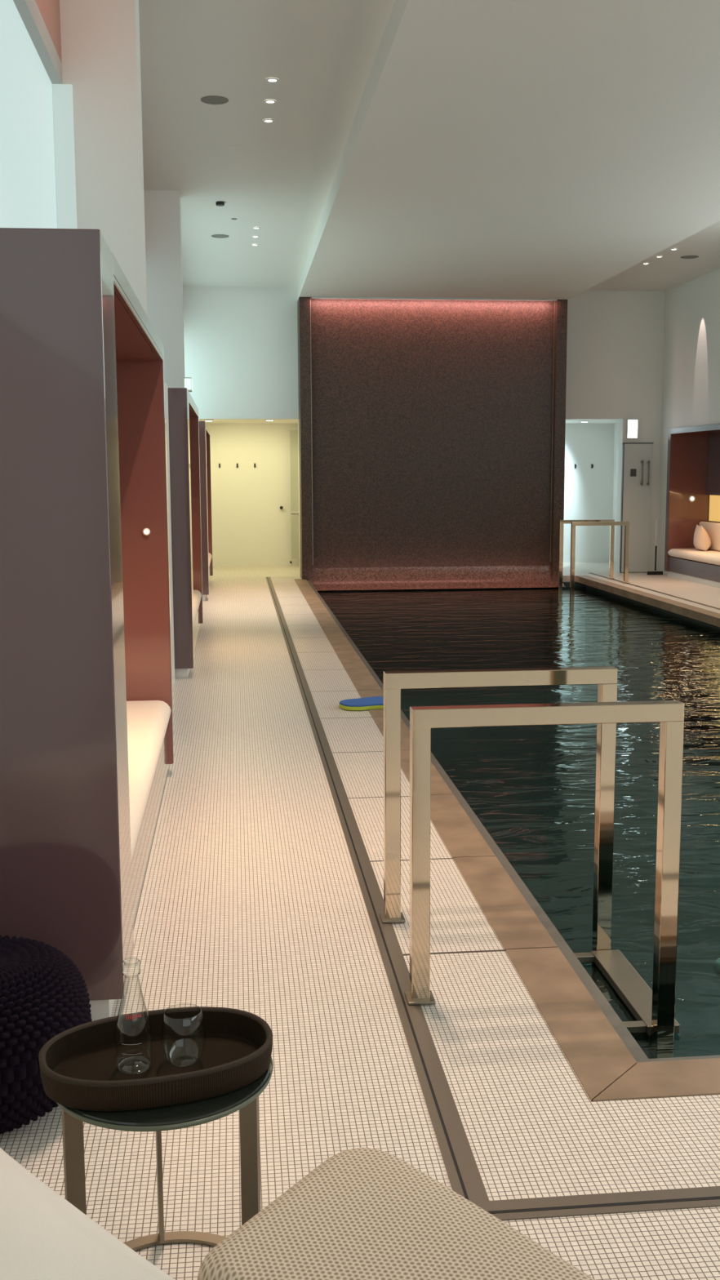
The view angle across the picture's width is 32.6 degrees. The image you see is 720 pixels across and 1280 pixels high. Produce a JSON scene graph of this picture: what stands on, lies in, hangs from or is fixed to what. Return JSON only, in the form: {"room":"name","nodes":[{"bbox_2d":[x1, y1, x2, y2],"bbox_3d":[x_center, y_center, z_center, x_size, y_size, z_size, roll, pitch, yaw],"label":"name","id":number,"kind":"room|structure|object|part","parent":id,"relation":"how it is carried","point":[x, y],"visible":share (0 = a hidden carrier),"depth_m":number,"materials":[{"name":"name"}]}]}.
{"room":"indoor swimming pool","nodes":[
{"label":"indoor swimming pool","id":0,"kind":"room"},
{"bbox_2d":[35,0,62,63],"bbox_3d":[-1.081,-2.552,1.350,0.110,0.535,9.960,-1,8,-6],"label":"wall","id":1,"kind":"structure","parent":0,"point":[49,10],"depth_m":6.01,"materials":[{"name":"paint"}]},
{"bbox_2d":[52,0,146,314],"bbox_3d":[-1.405,-2.514,6.515,0.490,1.995,0.280,-1,8,-6],"label":"wall","id":2,"kind":"structure","parent":0,"point":[100,49],"depth_m":6.37,"materials":[{"name":"white paint"}]},
{"bbox_2d":[143,190,184,387],"bbox_3d":[-1.938,-3.218,11.731,0.490,1.995,0.280,-1,8,-6],"label":"wall","id":3,"kind":"structure","parent":0,"point":[162,208],"depth_m":11.57,"materials":[{"name":"white paint"}]},
{"bbox_2d":[183,377,192,391],"bbox_3d":[-1.655,-2.460,11.866,0.074,0.125,0.193,-1,8,-6],"label":"exit sign","id":4,"kind":"object","parent":3,"relation":"attached to","point":[188,381],"visible":0.81,"depth_m":11.77,"materials":[{"name":"white plastic"}]},
{"bbox_2d":[164,382,174,686],"bbox_3d":[-1.467,-0.567,7.491,0.490,2.125,2.892,-1,8,-6],"label":"wall","id":5,"kind":"structure","parent":0,"point":[166,384],"depth_m":8.76,"materials":[{"name":"white paint"}]},
{"bbox_2d":[0,561,719,1279],"bbox_3d":[2.184,0.449,8.905,8.300,0.300,23.400,-1,8,-6],"label":"floor","id":6,"kind":"structure","parent":0,"point":[251,900],"depth_m":3.52,"materials":[{"name":"white tile"}]},
{"bbox_2d":[0,934,92,1134],"bbox_3d":[-0.914,0.935,2.933,0.538,0.360,0.539,2,8,16],"label":"knitted pouf","id":7,"kind":"object","parent":6,"relation":"on","point":[43,994],"visible":0.77,"depth_m":2.79,"materials":[{"name":"purple fabric"}]},
{"bbox_2d":[0,227,174,1021],"bbox_3d":[-1.099,-0.174,4.631,0.610,2.112,2.885,-1,8,-6],"label":"seating alcove","id":8,"kind":"object","parent":6,"relation":"on","point":[86,720],"visible":0.99,"depth_m":3.26,"materials":[{"name":"paint"}]},
{"bbox_3d":[-1.115,-1.198,4.612,0.610,0.078,2.447,-1,8,-6],"label":"panel","id":9,"kind":"part","parent":8,"relation":"part of","materials":[{"name":"paint"}]},
{"bbox_2d":[142,528,150,535],"bbox_3d":[-1.029,-0.522,5.935,0.036,0.036,0.012,-1,8,-6],"label":"reading lamp","id":10,"kind":"object","parent":8,"relation":"attached to","point":[146,531],"depth_m":5.93,"materials":[{"name":"grey"}]},
{"bbox_2d":[126,700,171,861],"bbox_3d":[-1.080,0.512,4.849,0.546,0.117,2.407,-1,8,-6],"label":"seat cushion","id":11,"kind":"object","parent":8,"relation":"on","point":[148,722],"depth_m":5.01,"materials":[{"name":"beige fabric"}]},
{"bbox_3d":[-1.240,-0.397,5.999,0.610,2.037,0.100,-1,8,-6],"label":"panel","id":12,"kind":"part","parent":8,"relation":"part of","materials":[{"name":"paint"}]},
{"bbox_2d":[0,1147,174,1279],"bbox_3d":[-0.506,1.042,1.701,0.367,0.444,1.257,-8,11,-44],"label":"lounge chair","id":13,"kind":"object","parent":6,"relation":"on","point":[43,1236],"visible":1,"depth_m":1.70,"materials":[{"name":"white fabric"}]},
{"bbox_2d":[57,1057,273,1251],"bbox_3d":[-0.350,0.986,2.227,0.392,0.449,0.392,-1,8,-6],"label":"side table","id":14,"kind":"object","parent":6,"relation":"on","point":[245,1100],"visible":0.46,"depth_m":2.11,"materials":[{"name":"silver glass"}]},
{"bbox_3d":[-0.489,1.002,2.121,0.034,0.432,0.009,-6,10,-37],"label":"leg","id":15,"kind":"part","parent":14,"relation":"part of","materials":[{"name":"metal"}]},
{"bbox_2d":[38,1006,272,1111],"bbox_3d":[-0.357,0.737,2.176,0.406,0.056,0.283,-1,8,-6],"label":"serving tray","id":16,"kind":"object","parent":14,"relation":"on","point":[78,1069],"visible":1,"depth_m":2.19,"materials":[{"name":"brown wood"}]},
{"bbox_2d":[115,957,152,1074],"bbox_3d":[-0.399,0.658,2.163,0.063,0.198,0.064,-1,8,-6],"label":"glass bottle","id":17,"kind":"object","parent":16,"relation":"on","point":[129,957],"visible":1,"depth_m":2.16,"materials":[{"name":"clear glass"}]},
{"bbox_2d":[125,1013,141,1020],"bbox_3d":[-0.394,0.655,2.140,0.026,0.011,0.005,-2,8,-14],"label":"print","id":18,"kind":"object","parent":17,"relation":"attached to","point":[132,1014],"depth_m":2.14},
{"bbox_2d":[160,1007,205,1066],"bbox_3d":[-0.315,0.706,2.193,0.079,0.095,0.079,-1,8,-6],"label":"glass tumbler","id":19,"kind":"object","parent":16,"relation":"on","point":[199,1007],"visible":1,"depth_m":2.19,"materials":[{"name":"clear glass"}]},
{"bbox_3d":[-0.392,0.965,2.396,0.009,0.432,0.034,-2,8,-14],"label":"leg","id":20,"kind":"part","parent":14,"relation":"part of","materials":[{"name":"metal"}]},
{"bbox_3d":[-0.191,0.996,2.156,0.034,0.432,0.009,3,8,24],"label":"leg","id":21,"kind":"part","parent":14,"relation":"part of","materials":[{"name":"metal"}]},
{"bbox_2d":[168,387,203,678],"bbox_3d":[-1.686,-0.949,10.367,0.610,2.112,2.885,-1,8,-6],"label":"seating alcove","id":22,"kind":"object","parent":6,"relation":"on","point":[183,411],"visible":0.32,"depth_m":9.03,"materials":[{"name":"paint"}]},
{"bbox_3d":[-1.702,-1.972,10.348,0.610,0.078,2.447,-1,8,-6],"label":"panel","id":23,"kind":"part","parent":22,"relation":"part of","materials":[{"name":"paint"}]},
{"bbox_2d":[193,589,201,622],"bbox_3d":[-1.667,-0.262,10.584,0.546,0.117,2.407,-1,8,-6],"label":"seat cushion","id":24,"kind":"object","parent":22,"relation":"on","point":[197,593],"depth_m":10.99,"materials":[{"name":"beige fabric"}]},
{"bbox_3d":[-1.826,-1.171,11.735,0.610,2.037,0.100,-1,8,-6],"label":"panel","id":25,"kind":"part","parent":22,"relation":"part of","materials":[{"name":"paint"}]},
{"bbox_2d":[198,421,213,600],"bbox_3d":[-2.253,-1.698,15.913,0.610,2.112,2.885,-1,8,-6],"label":"seating alcove","id":26,"kind":"object","parent":6,"relation":"on","point":[204,431],"visible":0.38,"depth_m":14.59,"materials":[{"name":"paint"}]},
{"bbox_3d":[-2.270,-2.721,15.894,0.610,0.078,2.447,-1,8,-6],"label":"panel","id":27,"kind":"part","parent":26,"relation":"part of","materials":[{"name":"paint"}]},
{"bbox_2d":[208,552,212,567],"bbox_3d":[-2.234,-1.011,16.130,0.546,0.117,2.407,-1,8,-6],"label":"seat cushion","id":28,"kind":"object","parent":26,"relation":"on","point":[210,554],"depth_m":16.90,"materials":[{"name":"beige fabric"}]},
{"bbox_3d":[-2.394,-1.920,17.281,0.610,2.037,0.100,-1,8,-6],"label":"panel","id":29,"kind":"part","parent":26,"relation":"part of","materials":[{"name":"paint"}]},
{"bbox_2d":[265,577,488,1202],"bbox_3d":[-0.498,0.208,9.714,0.069,0.024,16.800,-1,8,-6],"label":"drain","id":30,"kind":"object","parent":6,"relation":"in","point":[465,1180],"visible":0.88,"depth_m":3.57,"materials":[{"name":"metal"}]},
{"bbox_2d":[197,1147,595,1279],"bbox_3d":[0.251,1.070,1.472,0.386,0.442,1.160,-7,10,-42],"label":"ottoman","id":31,"kind":"object","parent":6,"relation":"on","point":[362,1213],"visible":1,"depth_m":1.70,"materials":[{"name":"fabric"}]},
{"bbox_2d":[379,666,617,973],"bbox_3d":[0.466,0.828,4.191,0.794,1.470,0.080,-1,8,-6],"label":"pool handrail","id":32,"kind":"object","parent":6,"relation":"on","point":[606,677],"visible":0.91,"depth_m":4.11,"materials":[{"name":"metal"}]},
{"bbox_3d":[0.107,0.552,4.117,0.052,0.799,0.052,-1,8,-6],"label":"post","id":33,"kind":"part","parent":32,"relation":"part of","materials":[{"name":"metal"}]},
{"bbox_3d":[0.110,0.941,4.170,0.078,0.009,0.080,-1,8,-6],"label":"plate","id":34,"kind":"part","parent":32,"relation":"part of","materials":[{"name":"metal"}]},
{"bbox_3d":[0.835,0.846,4.231,0.052,1.419,0.052,-1,8,-6],"label":"post","id":35,"kind":"part","parent":32,"relation":"part of","materials":[{"name":"metal"}]},
{"bbox_2d":[317,586,719,773],"bbox_3d":[2.005,0.234,10.574,4.085,0.001,14.606,-1,8,-6],"label":"pool water","id":36,"kind":"object","parent":6,"relation":"in","point":[502,593],"visible":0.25,"depth_m":14.18,"materials":[{"name":"teal liquid"}]},
{"bbox_2d":[713,957,719,976],"bbox_3d":[1.253,1.118,4.214,0.080,0.050,0.080,-1,8,-6],"label":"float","id":37,"kind":"object","parent":36,"relation":"on","point":[717,962],"visible":1,"depth_m":4.20,"materials":[{"name":"teal plastic"}]},
{"bbox_2d":[404,700,684,1058],"bbox_3d":[0.524,0.912,3.554,0.787,1.473,0.080,-1,8,-6],"label":"pool handrail","id":38,"kind":"object","parent":6,"relation":"on","point":[670,713],"visible":0.88,"depth_m":3.48,"materials":[{"name":"metal"}]},
{"bbox_3d":[0.170,0.637,3.481,0.052,0.802,0.052,-1,8,-6],"label":"post","id":39,"kind":"part","parent":38,"relation":"part of","materials":[{"name":"metal"}]},
{"bbox_3d":[0.172,1.026,3.534,0.078,0.009,0.080,-1,8,-6],"label":"plate","id":40,"kind":"part","parent":38,"relation":"part of","materials":[{"name":"metal"}]},
{"bbox_3d":[0.890,0.931,3.594,0.052,1.422,0.052,-1,8,-6],"label":"post","id":41,"kind":"part","parent":38,"relation":"part of","materials":[{"name":"metal"}]},
{"bbox_2d":[557,519,614,623],"bbox_3d":[3.193,-0.964,17.368,0.799,1.458,0.078,-1,8,-6],"label":"pool handrail","id":42,"kind":"object","parent":6,"relation":"on","point":[561,522],"visible":0.86,"depth_m":17.31,"materials":[{"name":"metal"}]},
{"bbox_3d":[2.820,-0.933,17.334,0.050,1.409,0.050,-1,8,-6],"label":"post","id":43,"kind":"part","parent":42,"relation":"part of","materials":[{"name":"metal"}]},
{"bbox_3d":[3.550,-1.253,17.365,0.050,0.789,0.050,-1,8,-6],"label":"post","id":44,"kind":"part","parent":42,"relation":"part of","materials":[{"name":"metal"}]},
{"bbox_2d":[472,1186,719,1220],"bbox_3d":[3.087,1.128,2.803,5.742,0.024,0.065,-1,8,-6],"label":"drain","id":45,"kind":"object","parent":6,"relation":"in","point":[705,1197],"visible":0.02,"depth_m":2.54,"materials":[{"name":"metal"}]},
{"bbox_3d":[3.089,1.131,2.782,5.742,0.023,0.021,-1,8,-6],"label":"frame","id":46,"kind":"part","parent":45,"relation":"part of","materials":[{"name":"metal"}]},
{"bbox_2d":[568,521,629,630],"bbox_3d":[3.247,-0.870,16.676,0.806,1.458,0.078,-1,8,-6],"label":"pool handrail","id":47,"kind":"object","parent":6,"relation":"on","point":[626,524],"visible":1,"depth_m":16.61,"materials":[{"name":"metal"}]},
{"bbox_3d":[2.871,-0.839,16.642,0.050,1.409,0.050,-1,8,-6],"label":"post","id":48,"kind":"part","parent":47,"relation":"part of","materials":[{"name":"metal"}]},
{"bbox_3d":[3.608,-1.160,16.674,0.050,0.789,0.050,-1,8,-6],"label":"post","id":49,"kind":"part","parent":47,"relation":"part of","materials":[{"name":"metal"}]},
{"bbox_2d":[589,573,719,609],"bbox_3d":[4.241,0.046,10.752,0.050,0.024,15.665,-1,8,-6],"label":"drain","id":50,"kind":"object","parent":6,"relation":"on","point":[589,573],"visible":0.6,"depth_m":15.24,"materials":[{"name":"metal"}]},
{"bbox_2d":[647,520,662,574],"bbox_3d":[4.333,-1.364,18.111,0.230,0.802,0.142,-1,8,-6],"label":"squeegee","id":51,"kind":"object","parent":6,"relation":"on","point":[655,552],"visible":1,"depth_m":18.10,"materials":[{"name":"metal"}]},
{"bbox_3d":[4.340,-0.985,18.111,0.230,0.050,0.040,-1,8,-6],"label":"blade","id":52,"kind":"part","parent":51,"relation":"part of","materials":[{"name":"rubber"}]},
{"bbox_3d":[4.350,-1.201,18.108,0.024,0.363,0.077,2,8,14],"label":"handle","id":53,"kind":"part","parent":51,"relation":"part of","materials":[{"name":"metal"}]},
{"bbox_3d":[4.359,-1.576,18.114,0.024,0.384,0.085,1,8,7],"label":"handle","id":54,"kind":"part","parent":51,"relation":"part of","materials":[{"name":"white plastic"}]},
{"bbox_2d":[664,423,719,588],"bbox_3d":[4.870,-1.794,16.385,0.610,2.112,2.885,-1,8,-6],"label":"seating alcove","id":55,"kind":"object","parent":6,"relation":"on","point":[693,464],"visible":0.91,"depth_m":17.60,"materials":[{"name":"paint"}]},
{"bbox_2d":[688,495,695,502],"bbox_3d":[4.771,-2.030,17.686,0.100,0.100,0.012,-1,8,-6],"label":"reading lamp","id":56,"kind":"object","parent":55,"relation":"attached to","point":[691,498],"depth_m":17.68,"materials":[{"name":"grey"}]},
{"bbox_2d":[667,548,719,565],"bbox_3d":[4.833,-1.106,16.597,0.546,0.117,2.407,-1,8,-6],"label":"seat cushion","id":57,"kind":"object","parent":55,"relation":"on","point":[711,556],"depth_m":16.92,"materials":[{"name":"beige fabric"}]},
{"bbox_3d":[4.853,-2.817,16.366,0.610,0.078,2.447,-1,8,-6],"label":"panel","id":58,"kind":"part","parent":55,"relation":"part of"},
{"bbox_2d":[693,524,711,551],"bbox_3d":[4.800,-1.435,17.252,0.230,0.362,0.403,1,8,8],"label":"pillow","id":59,"kind":"object","parent":55,"relation":"on","point":[702,541],"visible":1,"depth_m":17.10,"materials":[{"name":"beige fabric"}]},
{"bbox_2d":[698,521,719,551],"bbox_3d":[5.050,-1.361,16.586,0.103,0.382,2.390,-1,8,-6],"label":"cushion","id":60,"kind":"object","parent":55,"relation":"on","point":[713,528],"depth_m":17.21,"materials":[{"name":"beige fabric"}]},
{"bbox_3d":[5.129,-2.356,16.456,0.060,0.865,2.423,-1,8,-6],"label":"panel","id":61,"kind":"part","parent":55,"relation":"part of","materials":[{"name":"brown wood"}]},
{"bbox_2d":[200,419,618,423],"bbox_3d":[1.089,-3.499,19.163,8.300,0.180,2.100,-1,8,-6],"label":"ceiling","id":62,"kind":"structure","parent":0,"point":[215,421],"depth_m":19.34,"materials":[{"name":"white paint"}]},
{"bbox_2d":[206,422,618,566],"bbox_3d":[1.094,-2.419,19.309,8.300,2.600,2.100,-1,8,-6],"label":"wall","id":63,"kind":"structure","parent":0,"point":[250,528],"depth_m":20.08,"materials":[{"name":"white paint"}]},
{"bbox_2d":[289,430,299,558],"bbox_3d":[-0.964,-2.348,19.895,0.320,2.060,0.050,-1,8,-6],"label":"door","id":64,"kind":"structure","parent":63,"relation":"in","point":[293,433],"depth_m":19.88,"materials":[{"name":"clear glass"}]},
{"bbox_3d":[-0.961,-2.068,19.918,0.320,0.040,0.020,-1,8,-6],"label":"rail","id":65,"kind":"part","parent":64,"relation":"part of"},
{"bbox_2d":[182,286,665,576],"bbox_3d":[1.206,-3.019,18.074,8.300,4.120,0.200,-1,8,-6],"label":"wall","id":66,"kind":"structure","parent":0,"point":[241,343],"depth_m":17.71,"materials":[{"name":"white paint"}]},
{"bbox_2d":[626,419,638,438],"bbox_3d":[4.025,-3.122,18.214,0.160,0.280,0.063,-1,8,-6],"label":"exit sign","id":67,"kind":"object","parent":66,"relation":"attached to","point":[631,424],"visible":1,"depth_m":18.18,"materials":[{"name":"white plastic"}]},
{"bbox_2d":[619,442,653,573],"bbox_3d":[4.132,-1.966,18.362,0.458,1.930,0.100,-1,8,-6],"label":"door","id":68,"kind":"structure","parent":66,"relation":"in","point":[636,498],"depth_m":18.37,"materials":[{"name":"white paint"}]},
{"bbox_2d":[630,468,636,476],"bbox_3d":[4.063,-2.487,18.296,0.086,0.110,0.010,-1,8,-6],"label":"plaque","id":69,"kind":"object","parent":68,"relation":"attached to","point":[633,471],"visible":1,"depth_m":18.29,"materials":[{"name":"black metal"}]},
{"bbox_3d":[4.238,-2.482,18.287,0.118,0.370,0.067,-1,8,-6],"label":"pull handle","id":70,"kind":"part","parent":68,"relation":"part of","materials":[{"name":"silver metal"}]},
{"bbox_2d":[138,0,719,301],"bbox_3d":[2.276,-3.636,7.247,8.300,0.400,21.200,-1,8,-6],"label":"ceiling","id":71,"kind":"structure","parent":0,"point":[557,149],"depth_m":9.33,"materials":[{"name":"paint"}]},
{"bbox_2d":[200,95,228,104],"bbox_3d":[-1.028,-3.815,8.703,0.196,0.006,0.196,-1,8,-6],"label":"ceiling speaker","id":72,"kind":"object","parent":71,"relation":"attached to","point":[211,100],"visible":1,"depth_m":8.69},
{"bbox_2d":[215,201,224,206],"bbox_3d":[-1.361,-4.246,11.986,0.084,0.030,0.084,-1,8,-6],"label":"smoke detector","id":73,"kind":"object","parent":71,"relation":"attached to","point":[218,203],"visible":1,"depth_m":11.96,"materials":[{"name":"plastic"}]},
{"bbox_2d":[211,234,229,238],"bbox_3d":[-1.555,-4.488,13.686,0.196,0.006,0.196,-1,8,-6],"label":"ceiling speaker","id":74,"kind":"object","parent":71,"relation":"attached to","point":[218,236],"visible":1,"depth_m":13.67},
{"bbox_2d":[262,119,273,122],"bbox_3d":[-0.685,-3.885,9.211,0.080,0.008,0.080,-1,8,-6],"label":"recessed light","id":75,"kind":"object","parent":71,"relation":"in","point":[264,120],"visible":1,"depth_m":9.20,"materials":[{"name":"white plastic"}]},
{"bbox_2d":[264,99,275,103],"bbox_3d":[-0.636,-3.820,8.735,0.080,0.008,0.080,-1,8,-6],"label":"recessed light","id":76,"kind":"object","parent":71,"relation":"in","point":[268,101],"visible":1,"depth_m":8.73,"materials":[{"name":"white plastic"}]},
{"bbox_2d":[266,77,278,82],"bbox_3d":[-0.587,-3.756,8.259,0.080,0.008,0.080,-1,8,-6],"label":"recessed light","id":77,"kind":"object","parent":71,"relation":"in","point":[270,79],"visible":1,"depth_m":8.26,"materials":[{"name":"white plastic"}]},
{"bbox_2d":[680,255,698,258],"bbox_3d":[4.057,-4.712,15.150,0.220,0.006,0.220,-1,8,-6],"label":"ceiling speaker","id":78,"kind":"object","parent":71,"relation":"attached to","point":[685,256],"visible":1,"depth_m":15.12},
{"bbox_2d":[297,296,567,595],"bbox_3d":[1.041,-2.708,17.642,3.795,4.220,0.700,-1,8,-6],"label":"wall","id":79,"kind":"structure","parent":0,"point":[432,430],"depth_m":17.58,"materials":[{"name":"brown stone"}]},
{"bbox_2d":[306,580,719,1062],"bbox_3d":[1.932,0.107,10.551,3.942,0.038,14.612,-1,8,-6],"label":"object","id":80,"kind":"structure","parent":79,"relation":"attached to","point":[620,1028],"depth_m":4.18,"materials":[{"name":"brown stone"}]},
{"bbox_2d":[316,582,586,675],"bbox_3d":[1.219,-0.172,17.952,4.200,1.310,0.200,-1,8,-6],"label":"wall","id":81,"kind":"structure","parent":0,"point":[451,664],"depth_m":17.90,"materials":[{"name":"tile"}]},
{"bbox_2d":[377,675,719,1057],"bbox_3d":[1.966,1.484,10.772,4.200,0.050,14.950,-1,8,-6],"label":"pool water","id":82,"kind":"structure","parent":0,"point":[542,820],"depth_m":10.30,"materials":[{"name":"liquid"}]},
{"bbox_2d":[584,585,719,746],"bbox_3d":[4.050,0.772,10.889,0.025,1.310,14.950,-1,8,-6],"label":"wall","id":83,"kind":"structure","parent":0,"point":[705,718],"depth_m":14.72,"materials":[{"name":"tile"}]},
{"bbox_2d":[294,575,719,1101],"bbox_3d":[1.939,0.125,10.491,4.282,0.089,14.832,-1,8,-6],"label":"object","id":84,"kind":"structure","parent":83,"relation":"attached to","point":[606,1068],"depth_m":3.87,"materials":[{"name":"brown stone"}]},
{"bbox_2d":[338,696,383,710],"bbox_3d":[0.058,0.411,7.973,0.390,0.036,0.255,-4,8,-24],"label":"kickboard","id":85,"kind":"object","parent":84,"relation":"on","point":[374,702],"visible":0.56,"depth_m":7.88,"materials":[{"name":"plastic"}]},
{"bbox_2d":[657,268,719,574],"bbox_3d":[5.897,-1.660,7.885,0.700,4.120,21.200,-1,8,-6],"label":"wall","id":86,"kind":"structure","parent":0,"point":[691,395],"depth_m":17.12,"materials":[{"name":"white paint"}]},
{"bbox_3d":[-1.749,-2.575,6.979,0.100,1.995,21.200,-1,8,-6],"label":"wall","id":87,"kind":"structure","parent":0,"visible":0},
{"bbox_2d":[0,0,77,228],"bbox_3d":[-1.051,-1.569,1.486,0.160,1.450,9.960,-1,8,-6],"label":"window","id":88,"kind":"structure","parent":87,"relation":"in","point":[31,65],"depth_m":5.60,"materials":[{"name":"grey glass"}]},
{"bbox_3d":[-1.079,-2.235,1.393,0.110,0.105,9.960,-1,8,-6],"label":"frame","id":89,"kind":"part","parent":88,"relation":"part of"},
{"bbox_3d":[-0.077,0.846,10.477,0.098,1.310,14.950,-1,8,-6],"label":"wall","id":90,"kind":"structure","parent":0,"visible":0},
{"bbox_2d":[573,949,679,1058],"bbox_3d":[0.778,1.192,3.945,0.290,0.172,0.589,-1,8,-6],"label":"step","id":91,"kind":"structure","parent":90,"relation":"attached to","point":[628,993],"depth_m":3.95,"materials":[{"name":"metal"}]}
]}

